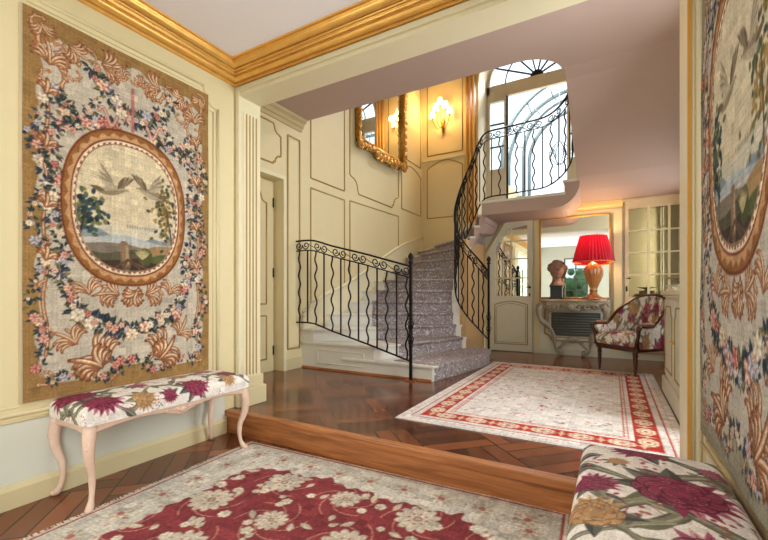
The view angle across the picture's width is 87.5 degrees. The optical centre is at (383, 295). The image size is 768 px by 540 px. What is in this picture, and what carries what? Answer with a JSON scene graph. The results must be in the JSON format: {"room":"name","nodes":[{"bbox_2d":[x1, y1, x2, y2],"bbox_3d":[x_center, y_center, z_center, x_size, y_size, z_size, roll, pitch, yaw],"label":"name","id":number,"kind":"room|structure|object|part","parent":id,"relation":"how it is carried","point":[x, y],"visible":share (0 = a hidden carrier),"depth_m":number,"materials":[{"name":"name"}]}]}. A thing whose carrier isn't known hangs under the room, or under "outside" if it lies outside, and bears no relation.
{"room":"historic interior","nodes":[
{"label":"historic interior","id":0,"kind":"room"},
{"bbox_2d":[0,0,235,423],"bbox_3d":[-2.620,-0.383,1.284,0.175,3.065,5.140,0,0,30],"label":"wall","id":1,"kind":"structure","parent":0,"point":[221,95],"depth_m":2.65,"materials":[{"name":"beige paint"}]},
{"bbox_2d":[0,396,224,487],"bbox_3d":[-2.519,0.856,1.302,0.016,0.348,4.970,0,0,30],"label":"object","id":2,"kind":"structure","parent":1,"relation":"attached to","point":[25,451],"depth_m":2.40,"materials":[{"name":"grey paint"}]},
{"bbox_3d":[-2.519,0.688,1.302,0.014,0.012,4.970,0,0,30],"label":"dado rail","id":3,"kind":"part","parent":2,"relation":"part of","materials":[{"name":"beige paint"}]},
{"bbox_2d":[0,417,226,512],"bbox_3d":[-2.538,1.085,1.255,0.028,0.130,4.870,0,0,30],"label":"baseboard","id":4,"kind":"structure","parent":1,"relation":"attached to","point":[21,493],"depth_m":2.58,"materials":[{"name":"paint"}]},
{"bbox_2d":[18,1,208,404],"bbox_3d":[-1.705,-0.510,2.709,0.035,2.210,1.178,0,0,30],"label":"tapestry","id":5,"kind":"object","parent":1,"relation":"attached to","point":[113,174],"visible":1,"depth_m":2.55},
{"bbox_2d":[77,0,468,87],"bbox_3d":[-1.125,-1.860,0.520,3.210,0.110,4.990,0,0,30],"label":"trim","id":6,"kind":"structure","parent":1,"relation":"attached to","point":[364,19],"depth_m":2.83,"materials":[{"name":"gold metal"}]},
{"bbox_2d":[225,408,576,514],"bbox_3d":[0.068,1.054,2.616,3.210,0.191,0.075,0,0,30],"label":"step","id":7,"kind":"structure","parent":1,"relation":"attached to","point":[546,490],"depth_m":2.51,"materials":[{"name":"brown wood"}]},
{"bbox_2d":[0,432,415,539],"bbox_3d":[-1.185,1.190,0.426,3.520,0.080,5.068,0,0,30],"label":"floor","id":8,"kind":"structure","parent":0,"point":[18,523],"depth_m":2.42,"materials":[{"name":"brown wood"}]},
{"bbox_2d":[47,370,249,513],"bbox_3d":[-1.473,0.861,2.668,0.456,0.581,1.100,0,0,30],"label":"bench","id":9,"kind":"object","parent":8,"relation":"on","point":[90,413],"visible":1,"depth_m":2.34,"materials":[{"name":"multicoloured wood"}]},
{"bbox_3d":[-1.886,0.918,2.316,0.077,0.467,0.080,0,0,30],"label":"leg","id":10,"kind":"part","parent":9,"relation":"part of","materials":[{"name":"pink wood"}]},
{"bbox_3d":[-1.564,0.918,2.133,0.077,0.467,0.080,0,0,30],"label":"leg","id":11,"kind":"part","parent":9,"relation":"part of","materials":[{"name":"pink wood"}]},
{"bbox_3d":[-1.473,0.719,2.668,0.420,0.078,1.070,0,0,30],"label":"frame","id":12,"kind":"part","parent":9,"relation":"part of","materials":[{"name":"pink wood"}]},
{"bbox_2d":[49,370,248,426],"bbox_3d":[-1.473,0.628,2.668,0.440,0.117,1.090,0,0,30],"label":"cushion","id":13,"kind":"object","parent":9,"relation":"on","point":[113,405],"depth_m":2.41,"materials":[{"name":"fabric"}]},
{"bbox_3d":[-1.382,0.918,3.203,0.077,0.467,0.080,0,0,30],"label":"leg","id":14,"kind":"part","parent":9,"relation":"part of","materials":[{"name":"pink wood"}]},
{"bbox_3d":[-1.060,0.918,3.020,0.077,0.467,0.080,0,0,30],"label":"leg","id":15,"kind":"part","parent":9,"relation":"part of","materials":[{"name":"pink wood"}]},
{"bbox_2d":[20,441,569,539],"bbox_3d":[-0.728,1.143,1.304,2.404,0.012,3.091,0,0,30],"label":"rug","id":16,"kind":"object","parent":8,"relation":"on","point":[258,491],"visible":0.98,"depth_m":2.16,"materials":[{"name":"fabric"}]},
{"bbox_2d":[566,445,762,539],"bbox_3d":[0.736,0.861,1.060,0.456,0.581,1.100,0,0,30],"label":"bench","id":17,"kind":"object","parent":8,"relation":"on","point":[620,494],"visible":1,"depth_m":1.12,"materials":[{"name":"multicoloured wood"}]},
{"bbox_2d":[144,0,361,55],"bbox_3d":[-1.167,-1.965,0.457,3.520,0.100,5.140,0,0,30],"label":"ceiling","id":18,"kind":"structure","parent":0,"point":[235,27],"depth_m":2.75,"materials":[{"name":"white paint"}]},
{"bbox_2d":[260,89,421,370],"bbox_3d":[-0.507,-2.370,6.738,0.252,6.860,5.990,0,0,30],"label":"wall","id":19,"kind":"structure","parent":0,"point":[353,200],"depth_m":5.97,"materials":[{"name":"beige paint"}]},
{"bbox_2d":[260,179,273,372],"bbox_3d":[-1.675,-0.250,4.776,0.064,2.420,0.944,0,0,30],"label":"door","id":20,"kind":"structure","parent":19,"relation":"in","point":[266,187],"depth_m":5.06,"materials":[{"name":"beige paint"}]},
{"bbox_3d":[-1.660,-0.250,4.765,0.017,2.120,0.720,0,0,30],"label":"moulding","id":21,"kind":"part","parent":20,"relation":"part of","materials":[{"name":"beige wood"}]},
{"bbox_2d":[260,167,286,370],"bbox_3d":[-1.528,-0.290,4.707,0.017,2.500,1.070,0,0,30],"label":"trim","id":22,"kind":"structure","parent":19,"relation":"attached to","point":[263,170],"depth_m":5.14,"materials":[{"name":"beige paint"}]},
{"bbox_2d":[260,102,306,132],"bbox_3d":[-1.456,-2.280,4.729,0.110,0.140,1.540,0,0,30],"label":"trim","id":23,"kind":"structure","parent":19,"relation":"attached to","point":[274,110],"depth_m":5.07,"materials":[{"name":"beige wood"}]},
{"bbox_3d":[-1.195,-0.700,5.300,0.009,2.740,0.190,0,0,30],"label":"moulding","id":24,"kind":"part","parent":19,"relation":"part of","materials":[{"name":"beige paint"}]},
{"bbox_2d":[287,357,302,369],"bbox_3d":[-1.493,0.890,4.756,0.020,0.140,1.550,0,0,30],"label":"baseboard","id":25,"kind":"structure","parent":19,"relation":"attached to","point":[293,363],"depth_m":5.29,"materials":[{"name":"paint"}]},
{"bbox_2d":[302,236,423,327],"bbox_3d":[-0.119,-0.414,7.152,0.048,1.807,3.976,0,0,30],"label":"trim","id":26,"kind":"structure","parent":19,"relation":"attached to","point":[398,254],"depth_m":6.59,"materials":[{"name":"beige paint"}]},
{"bbox_2d":[355,93,407,172],"bbox_3d":[-0.015,-3.562,7.251,0.121,2.406,1.870,0,0,30],"label":"wall mirror","id":27,"kind":"object","parent":19,"relation":"attached to","point":[381,129],"visible":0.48,"depth_m":7.38,"materials":[{"name":"gold glass"}]},
{"bbox_3d":[-0.046,-3.585,7.275,0.018,2.030,1.600,0,0,30],"label":"glass","id":28,"kind":"part","parent":27,"relation":"part of","materials":[{"name":"mirror"}]},
{"bbox_2d":[229,350,679,477],"bbox_3d":[1.190,1.065,4.869,5.050,0.210,5.000,0,0,30],"label":"floor","id":29,"kind":"structure","parent":0,"point":[369,405],"depth_m":3.45,"materials":[{"name":"brown wood"}]},
{"bbox_2d":[296,239,416,381],"bbox_3d":[-0.400,0.110,4.934,1.728,1.700,0.100,0,0,30],"label":"stair railing","id":30,"kind":"object","parent":29,"relation":"on","point":[410,338],"visible":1,"depth_m":4.80,"materials":[{"name":"metal"}]},
{"bbox_3d":[-0.435,-0.405,4.944,1.653,0.404,0.025,0,0,28],"label":"rail","id":31,"kind":"part","parent":30,"relation":"part of","materials":[{"name":"metal"}]},
{"bbox_3d":[-0.435,-0.534,4.944,1.654,0.410,0.044,0,0,28],"label":"handrail","id":32,"kind":"part","parent":30,"relation":"part of","materials":[{"name":"metal"}]},
{"bbox_3d":[-0.435,0.540,4.944,1.653,0.407,0.029,0,0,28],"label":"rail","id":33,"kind":"part","parent":30,"relation":"part of","materials":[{"name":"metal"}]},
{"bbox_3d":[0.303,0.289,4.534,0.070,1.318,0.070,0,0,-11],"label":"newel post","id":34,"kind":"part","parent":30,"relation":"part of","materials":[{"name":"metal"}]},
{"bbox_2d":[300,178,580,381],"bbox_3d":[1.364,-0.352,6.297,3.460,2.625,4.005,0,0,30],"label":"staircase","id":35,"kind":"structure","parent":29,"relation":"on","point":[440,351],"depth_m":5.93,"materials":[{"name":"carpet"}]},
{"bbox_3d":[-0.563,0.795,5.115,0.730,0.180,0.012,0,0,30],"label":"panel moulding","id":36,"kind":"part","parent":35,"relation":"part of","materials":[{"name":"white paint"}]},
{"bbox_2d":[302,365,431,381],"bbox_3d":[-0.297,0.949,4.957,1.900,0.022,0.022,0,0,30],"label":"trim","id":37,"kind":"structure","parent":35,"relation":"attached to","point":[339,370],"depth_m":4.90,"materials":[{"name":"brown wood"}]},
{"bbox_2d":[454,92,573,359],"bbox_3d":[1.642,-1.322,5.489,1.736,4.564,1.561,0,0,30],"label":"stair railing","id":38,"kind":"object","parent":35,"relation":"attached to","point":[457,242],"visible":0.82,"depth_m":6.05,"materials":[{"name":"metal"}]},
{"bbox_3d":[1.586,0.234,6.070,0.070,1.428,0.070,0,0,-11],"label":"newel post","id":39,"kind":"part","parent":38,"relation":"part of","materials":[{"name":"metal"}]},
{"bbox_3d":[1.640,-1.990,5.486,1.736,3.239,1.568,0,0,30],"label":"handrail","id":40,"kind":"part","parent":38,"relation":"part of","materials":[{"name":"metal"}]},
{"bbox_3d":[1.638,-1.861,5.481,1.717,3.234,1.556,0,0,30],"label":"rail","id":41,"kind":"part","parent":38,"relation":"part of","materials":[{"name":"metal"}]},
{"bbox_2d":[395,362,679,457],"bbox_3d":[1.677,0.953,4.016,1.920,0.012,3.060,0,0,30],"label":"rug","id":42,"kind":"object","parent":29,"relation":"on","point":[577,408],"visible":0.99,"depth_m":3.42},
{"bbox_2d":[590,294,665,376],"bbox_3d":[3.138,0.459,5.037,0.677,0.975,0.750,0,0,-16],"label":"armchair","id":43,"kind":"object","parent":42,"relation":"on","point":[637,326],"visible":0.9,"depth_m":5.05,"materials":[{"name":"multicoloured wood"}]},
{"bbox_3d":[2.764,0.482,5.261,0.066,0.283,0.113,0,0,-39],"label":"arm post","id":44,"kind":"part","parent":43,"relation":"part of","materials":[{"name":"brown wood"}]},
{"bbox_3d":[2.804,0.781,5.216,0.053,0.330,0.053,0,0,4],"label":"leg","id":45,"kind":"part","parent":43,"relation":"part of","materials":[{"name":"brown wood"}]},
{"bbox_2d":[596,330,639,346],"bbox_3d":[3.099,0.520,5.026,0.550,0.160,0.570,0,0,-16],"label":"seat cushion","id":46,"kind":"object","parent":43,"relation":"on","point":[610,338],"depth_m":4.94,"materials":[{"name":"fabric"}]},
{"bbox_3d":[3.131,0.630,5.035,0.635,0.060,0.650,0,0,-16],"label":"seat rail","id":47,"kind":"part","parent":43,"relation":"part of","materials":[{"name":"brown wood"}]},
{"bbox_3d":[3.161,0.174,5.044,0.629,0.405,0.709,0,0,-16],"label":"frame","id":48,"kind":"part","parent":43,"relation":"part of","materials":[{"name":"brown wood"}]},
{"bbox_3d":[3.139,0.280,5.038,0.568,0.560,0.600,0,0,-16],"label":"backrest","id":49,"kind":"part","parent":43,"relation":"part of","materials":[{"name":"fabric"}]},
{"bbox_3d":[2.953,0.781,4.707,0.053,0.330,0.053,0,0,-37],"label":"leg","id":50,"kind":"part","parent":43,"relation":"part of","materials":[{"name":"brown wood"}]},
{"bbox_3d":[2.944,0.482,4.647,0.066,0.283,0.113,0,0,6],"label":"arm post","id":51,"kind":"part","parent":43,"relation":"part of","materials":[{"name":"brown wood"}]},
{"bbox_2d":[536,299,609,356],"bbox_3d":[2.959,0.505,6.309,1.048,0.910,0.366,0,0,30],"label":"console table","id":52,"kind":"object","parent":29,"relation":"on","point":[570,304],"visible":0.95,"depth_m":6.25,"materials":[{"name":"grey stone"}]},
{"bbox_2d":[547,260,565,298],"bbox_3d":[2.771,-0.267,6.452,0.280,0.631,0.271,0,0,-45],"label":"bust","id":53,"kind":"object","parent":52,"relation":"on","point":[556,268],"visible":1,"depth_m":6.36,"materials":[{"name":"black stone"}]},
{"bbox_2d":[572,234,614,298],"bbox_3d":[3.207,-0.435,6.149,0.590,0.970,0.590,0,0,30],"label":"table lamp","id":54,"kind":"object","parent":52,"relation":"on","point":[592,247],"visible":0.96,"depth_m":6.02,"materials":[{"name":"red fabric"}]},
{"bbox_3d":[3.207,-0.720,6.149,0.590,0.390,0.590,0,0,30],"label":"lamp shade","id":55,"kind":"part","parent":54,"relation":"part of","materials":[{"name":"red fabric"}]},
{"bbox_3d":[3.207,-0.718,6.149,0.588,0.404,0.588,0,0,30],"label":"shade trim","id":56,"kind":"part","parent":54,"relation":"part of","materials":[{"name":"red fabric"}]},
{"bbox_2d":[661,289,679,421],"bbox_3d":[2.697,0.455,3.298,0.565,1.010,1.560,0,0,30],"label":"sideboard","id":57,"kind":"object","parent":29,"relation":"on","point":[670,381],"visible":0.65,"depth_m":3.48,"materials":[{"name":"grey paint"}]},
{"bbox_3d":[2.646,0.400,3.729,0.014,0.616,0.536,0,0,30],"label":"door moulding","id":58,"kind":"part","parent":57,"relation":"part of","materials":[{"name":"beige wood"}]},
{"bbox_3d":[2.653,0.400,3.725,0.015,0.720,0.640,0,0,30],"label":"door","id":59,"kind":"part","parent":57,"relation":"part of","materials":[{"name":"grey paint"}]},
{"bbox_3d":[2.307,0.400,3.117,0.015,0.720,0.640,0,0,30],"label":"door","id":60,"kind":"part","parent":57,"relation":"part of","materials":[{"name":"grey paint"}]},
{"bbox_3d":[2.300,0.400,3.121,0.014,0.616,0.536,0,0,30],"label":"door moulding","id":61,"kind":"part","parent":57,"relation":"part of","materials":[{"name":"beige wood"}]},
{"bbox_2d":[422,70,490,347],"bbox_3d":[2.967,-2.370,7.941,5.000,6.860,0.462,0,0,30],"label":"wall","id":62,"kind":"structure","parent":0,"point":[442,179],"depth_m":8.61,"materials":[{"name":"beige paint"}]},
{"bbox_2d":[429,97,452,133],"bbox_3d":[1.198,-3.752,8.515,0.319,0.805,0.514,0,0,-40],"label":"wall sconce","id":63,"kind":"object","parent":62,"relation":"attached to","point":[440,102],"visible":1,"depth_m":8.47,"materials":[{"name":"white glass"}]},
{"bbox_3d":[1.042,-3.886,8.623,0.148,0.137,0.148,0,0,30],"label":"lamp shade","id":64,"kind":"part","parent":63,"relation":"part of","materials":[{"name":"white glass"}]},
{"bbox_3d":[1.100,-4.006,8.522,0.148,0.137,0.148,0,0,30],"label":"lamp shade","id":65,"kind":"part","parent":63,"relation":"part of","materials":[{"name":"white glass"}]},
{"bbox_3d":[1.174,-4.087,8.410,0.148,0.137,0.148,0,0,30],"label":"lamp shade","id":66,"kind":"part","parent":63,"relation":"part of","materials":[{"name":"white glass"}]},
{"bbox_3d":[1.271,-3.590,8.620,0.090,0.480,0.054,0,0,30],"label":"plate","id":67,"kind":"part","parent":63,"relation":"part of","materials":[{"name":"gold metal"}]},
{"bbox_3d":[1.291,-4.016,8.413,0.148,0.137,0.148,0,0,30],"label":"lamp shade","id":68,"kind":"part","parent":63,"relation":"part of","materials":[{"name":"white glass"}]},
{"bbox_3d":[1.381,-3.906,8.431,0.148,0.137,0.148,0,0,30],"label":"lamp shade","id":69,"kind":"part","parent":63,"relation":"part of","materials":[{"name":"white glass"}]},
{"bbox_2d":[422,153,464,162],"bbox_3d":[1.387,-2.970,8.571,1.230,0.040,0.030,0,0,30],"label":"trim","id":70,"kind":"structure","parent":62,"relation":"attached to","point":[462,154],"depth_m":8.62,"materials":[{"name":"beige paint"}]},
{"bbox_3d":[1.303,-3.525,8.636,0.821,3.671,0.024,0,0,30],"label":"panel moulding","id":71,"kind":"part","parent":62,"relation":"part of","materials":[{"name":"beige paint"}]},
{"bbox_2d":[465,74,476,222],"bbox_3d":[1.793,-3.380,8.285,0.240,3.740,0.062,0,0,30],"label":"curtain","id":72,"kind":"object","parent":62,"relation":"hanging from","point":[470,81],"visible":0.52,"depth_m":8.27,"materials":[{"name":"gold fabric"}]},
{"bbox_2d":[487,60,576,200],"bbox_3d":[3.036,-3.408,7.961,1.990,3.875,0.080,0,0,30],"label":"window","id":73,"kind":"structure","parent":62,"relation":"in","point":[537,80],"depth_m":8.22,"materials":[{"name":"beige paint"}]},
{"bbox_2d":[236,0,686,458],"bbox_3d":[0.066,-0.600,2.845,5.000,3.500,0.230,0,0,30],"label":"wall","id":74,"kind":"structure","parent":0,"point":[494,15],"depth_m":2.58,"materials":[{"name":"beige paint"}]},
{"bbox_2d":[236,92,239,407],"bbox_3d":[-1.311,-0.302,3.488,0.150,2.904,0.014,0,0,30],"label":"trim","id":75,"kind":"structure","parent":74,"relation":"attached to","point":[237,93],"depth_m":3.45,"materials":[{"name":"beige paint"}]},
{"bbox_2d":[240,112,265,406],"bbox_3d":[-1.156,-0.317,3.558,0.050,2.554,0.260,0,0,30],"label":"trim","id":76,"kind":"structure","parent":74,"relation":"attached to","point":[250,125],"depth_m":3.53,"materials":[{"name":"beige paint"}]},
{"bbox_2d":[236,0,492,91],"bbox_3d":[0.100,-1.776,2.682,3.180,0.045,0.024,0,0,30],"label":"trim","id":77,"kind":"structure","parent":74,"relation":"attached to","point":[467,5],"depth_m":2.79,"materials":[{"name":"gilded wood"},{"name":"gold paint"}]},
{"bbox_2d":[687,0,702,461],"bbox_3d":[1.475,-0.330,1.904,0.059,2.960,0.015,0,0,30],"label":"trim","id":78,"kind":"structure","parent":74,"relation":"attached to","point":[694,7],"depth_m":1.90,"materials":[{"name":"beige paint"}]},
{"bbox_2d":[460,239,483,347],"bbox_3d":[1.506,0.030,6.789,0.100,1.860,1.050,0,0,30],"label":"wall","id":79,"kind":"structure","parent":0,"point":[475,338],"depth_m":6.56,"materials":[{"name":"paint"}]},
{"bbox_2d":[276,0,679,120],"bbox_3d":[0.579,-2.460,3.796,5.050,0.220,1.930,0,0,30],"label":"ceiling","id":80,"kind":"structure","parent":0,"point":[588,30],"depth_m":3.81,"materials":[{"name":"pink paint"}]},
{"bbox_2d":[508,185,521,197],"bbox_3d":[2.993,-2.240,8.998,1.500,1.620,0.200,0,0,30],"label":"wall","id":81,"kind":"structure","parent":0,"point":[510,189],"depth_m":8.96,"materials":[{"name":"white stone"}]},
{"bbox_2d":[485,203,625,352],"bbox_3d":[3.215,-0.275,6.497,3.140,2.470,0.166,0,0,30],"label":"wall","id":82,"kind":"structure","parent":0,"point":[545,335],"depth_m":6.53,"materials":[{"name":"grey paint"}]},
{"bbox_2d":[486,243,487,347],"bbox_3d":[1.847,0.005,7.187,0.040,1.910,0.020,0,0,30],"label":"trim","id":83,"kind":"structure","parent":82,"relation":"attached to","point":[486,243],"depth_m":7.18,"materials":[{"name":"beige paint"}]},
{"bbox_2d":[485,222,505,254],"bbox_3d":[2.165,-1.058,6.960,0.843,0.658,0.036,0,0,30],"label":"door frame","id":84,"kind":"structure","parent":82,"relation":"attached to","point":[502,225],"depth_m":7.07,"materials":[{"name":"beige paint"}]},
{"bbox_2d":[488,220,532,351],"bbox_3d":[2.175,-0.200,6.944,0.750,2.300,0.095,0,0,30],"label":"door","id":85,"kind":"structure","parent":82,"relation":"in","point":[511,253],"depth_m":6.93,"materials":[{"name":"grey paint"}]},
{"bbox_3d":[2.196,0.460,6.940,0.564,0.753,0.016,0,0,30],"label":"panel moulding","id":86,"kind":"part","parent":85,"relation":"part of","materials":[{"name":"beige wood"}]},
{"bbox_3d":[2.210,-0.625,6.960,0.535,1.250,0.004,0,0,30],"label":"mirror pane","id":87,"kind":"part","parent":85,"relation":"part of","materials":[{"name":"clear glass"}]},
{"bbox_2d":[539,213,610,298],"bbox_3d":[3.064,-0.625,6.474,1.044,1.334,0.032,0,0,30],"label":"wall mirror","id":88,"kind":"object","parent":82,"relation":"attached to","point":[558,237],"visible":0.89,"depth_m":6.51,"materials":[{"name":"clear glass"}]},
{"bbox_2d":[551,312,600,336],"bbox_3d":[3.082,0.460,6.465,0.720,0.380,0.039,0,0,30],"label":"air vent","id":89,"kind":"object","parent":82,"relation":"in","point":[562,324],"visible":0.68,"depth_m":6.48,"materials":[{"name":"grey metal"}]},
{"bbox_3d":[3.111,0.430,6.477,0.984,0.624,0.028,0,0,30],"label":"panel moulding","id":90,"kind":"part","parent":82,"relation":"part of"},
{"bbox_2d":[535,208,621,351],"bbox_3d":[3.101,-0.195,6.468,1.270,2.310,0.030,0,0,30],"label":"trim","id":91,"kind":"structure","parent":82,"relation":"attached to","point":[617,212],"depth_m":6.19,"materials":[{"name":"beige paint"}]},
{"bbox_2d":[575,199,622,211],"bbox_3d":[3.133,-1.415,6.424,1.190,0.130,0.075,0,0,30],"label":"trim","id":92,"kind":"structure","parent":82,"relation":"attached to","point":[609,204],"depth_m":6.26,"materials":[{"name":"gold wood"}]},
{"bbox_2d":[535,347,663,360],"bbox_3d":[3.478,0.900,6.251,2.140,0.120,0.035,0,0,30],"label":"baseboard","id":93,"kind":"structure","parent":82,"relation":"attached to","point":[575,352],"depth_m":6.22,"materials":[{"name":"grey paint"}]},
{"bbox_2d":[623,194,679,352],"bbox_3d":[4.015,-0.315,5.901,0.860,2.310,0.092,0,0,30],"label":"door","id":94,"kind":"structure","parent":82,"relation":"in","point":[652,223],"depth_m":5.95,"materials":[{"name":"beige paint"}]},
{"bbox_3d":[4.059,-0.650,5.908,0.790,1.400,0.004,0,0,30],"label":"mirror pane","id":95,"kind":"part","parent":94,"relation":"part of","materials":[{"name":"clear glass"}]},
{"bbox_2d":[564,38,679,202],"bbox_3d":[3.207,-1.990,4.906,1.580,1.040,2.700,0,0,30],"label":"ceiling","id":96,"kind":"structure","parent":0,"point":[624,107],"depth_m":4.64,"materials":[{"name":"pink paint"}]},
{"bbox_2d":[703,434,767,539],"bbox_3d":[0.292,-0.383,-0.373,0.163,3.065,5.140,0,0,30],"label":"wall","id":97,"kind":"structure","parent":0,"point":[762,531],"depth_m":1.37,"materials":[{"name":"beige paint"}]},
{"bbox_2d":[700,441,762,538],"bbox_3d":[0.259,0.856,-0.280,0.016,0.348,4.970,0,0,30],"label":"trim","id":98,"kind":"structure","parent":97,"relation":"attached to","point":[709,459],"depth_m":1.71,"materials":[{"name":"grey paint"}]},
{"bbox_2d":[700,0,767,531],"bbox_3d":[1.118,-0.510,1.254,0.035,2.210,1.195,0,0,30],"label":"tapestry","id":99,"kind":"object","parent":97,"relation":"attached to","point":[734,71],"visible":1,"depth_m":1.27},
{"label":"outside","id":100,"kind":"structure","parent":0,"visible":0},
{"bbox_2d":[547,88,566,164],"bbox_3d":[3.748,-3.622,8.567,0.512,1.656,0.446,0,0,30],"label":"hanging lantern","id":101,"kind":"object","parent":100,"point":[561,142],"visible":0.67,"depth_m":8.56,"materials":[{"name":"grey metal"}]},
{"bbox_3d":[2.836,-0.081,3.759,0.224,0.017,0.304,0,0,37],"label":"magazine","id":102,"kind":"object","parent":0,"visible":0},
{"bbox_3d":[2.827,-0.098,3.753,0.224,0.015,0.294,0,0,18],"label":"magazine","id":103,"kind":"object","parent":102,"relation":"on","visible":0},
{"bbox_2d":[667,277,679,280],"bbox_3d":[2.827,-0.141,3.753,0.330,0.070,0.330,0,0,30],"label":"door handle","id":104,"kind":"object","parent":103,"relation":"on","point":[671,278],"visible":0.2,"depth_m":3.73,"materials":[{"name":"silver metal"}]},
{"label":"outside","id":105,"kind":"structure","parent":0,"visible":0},
{"bbox_3d":[4.943,-1.290,10.200,7.500,0.280,5.380,0,0,30],"label":"terrace","id":106,"kind":"object","parent":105,"visible":0},
{"bbox_2d":[501,87,566,196],"bbox_3d":[4.462,-3.220,9.254,3.318,3.579,0.790,0,0,30],"label":"glass canopy","id":107,"kind":"object","parent":106,"relation":"on","point":[537,92],"visible":0.33,"depth_m":9.71,"materials":[{"name":"clear glass"}]}
]}

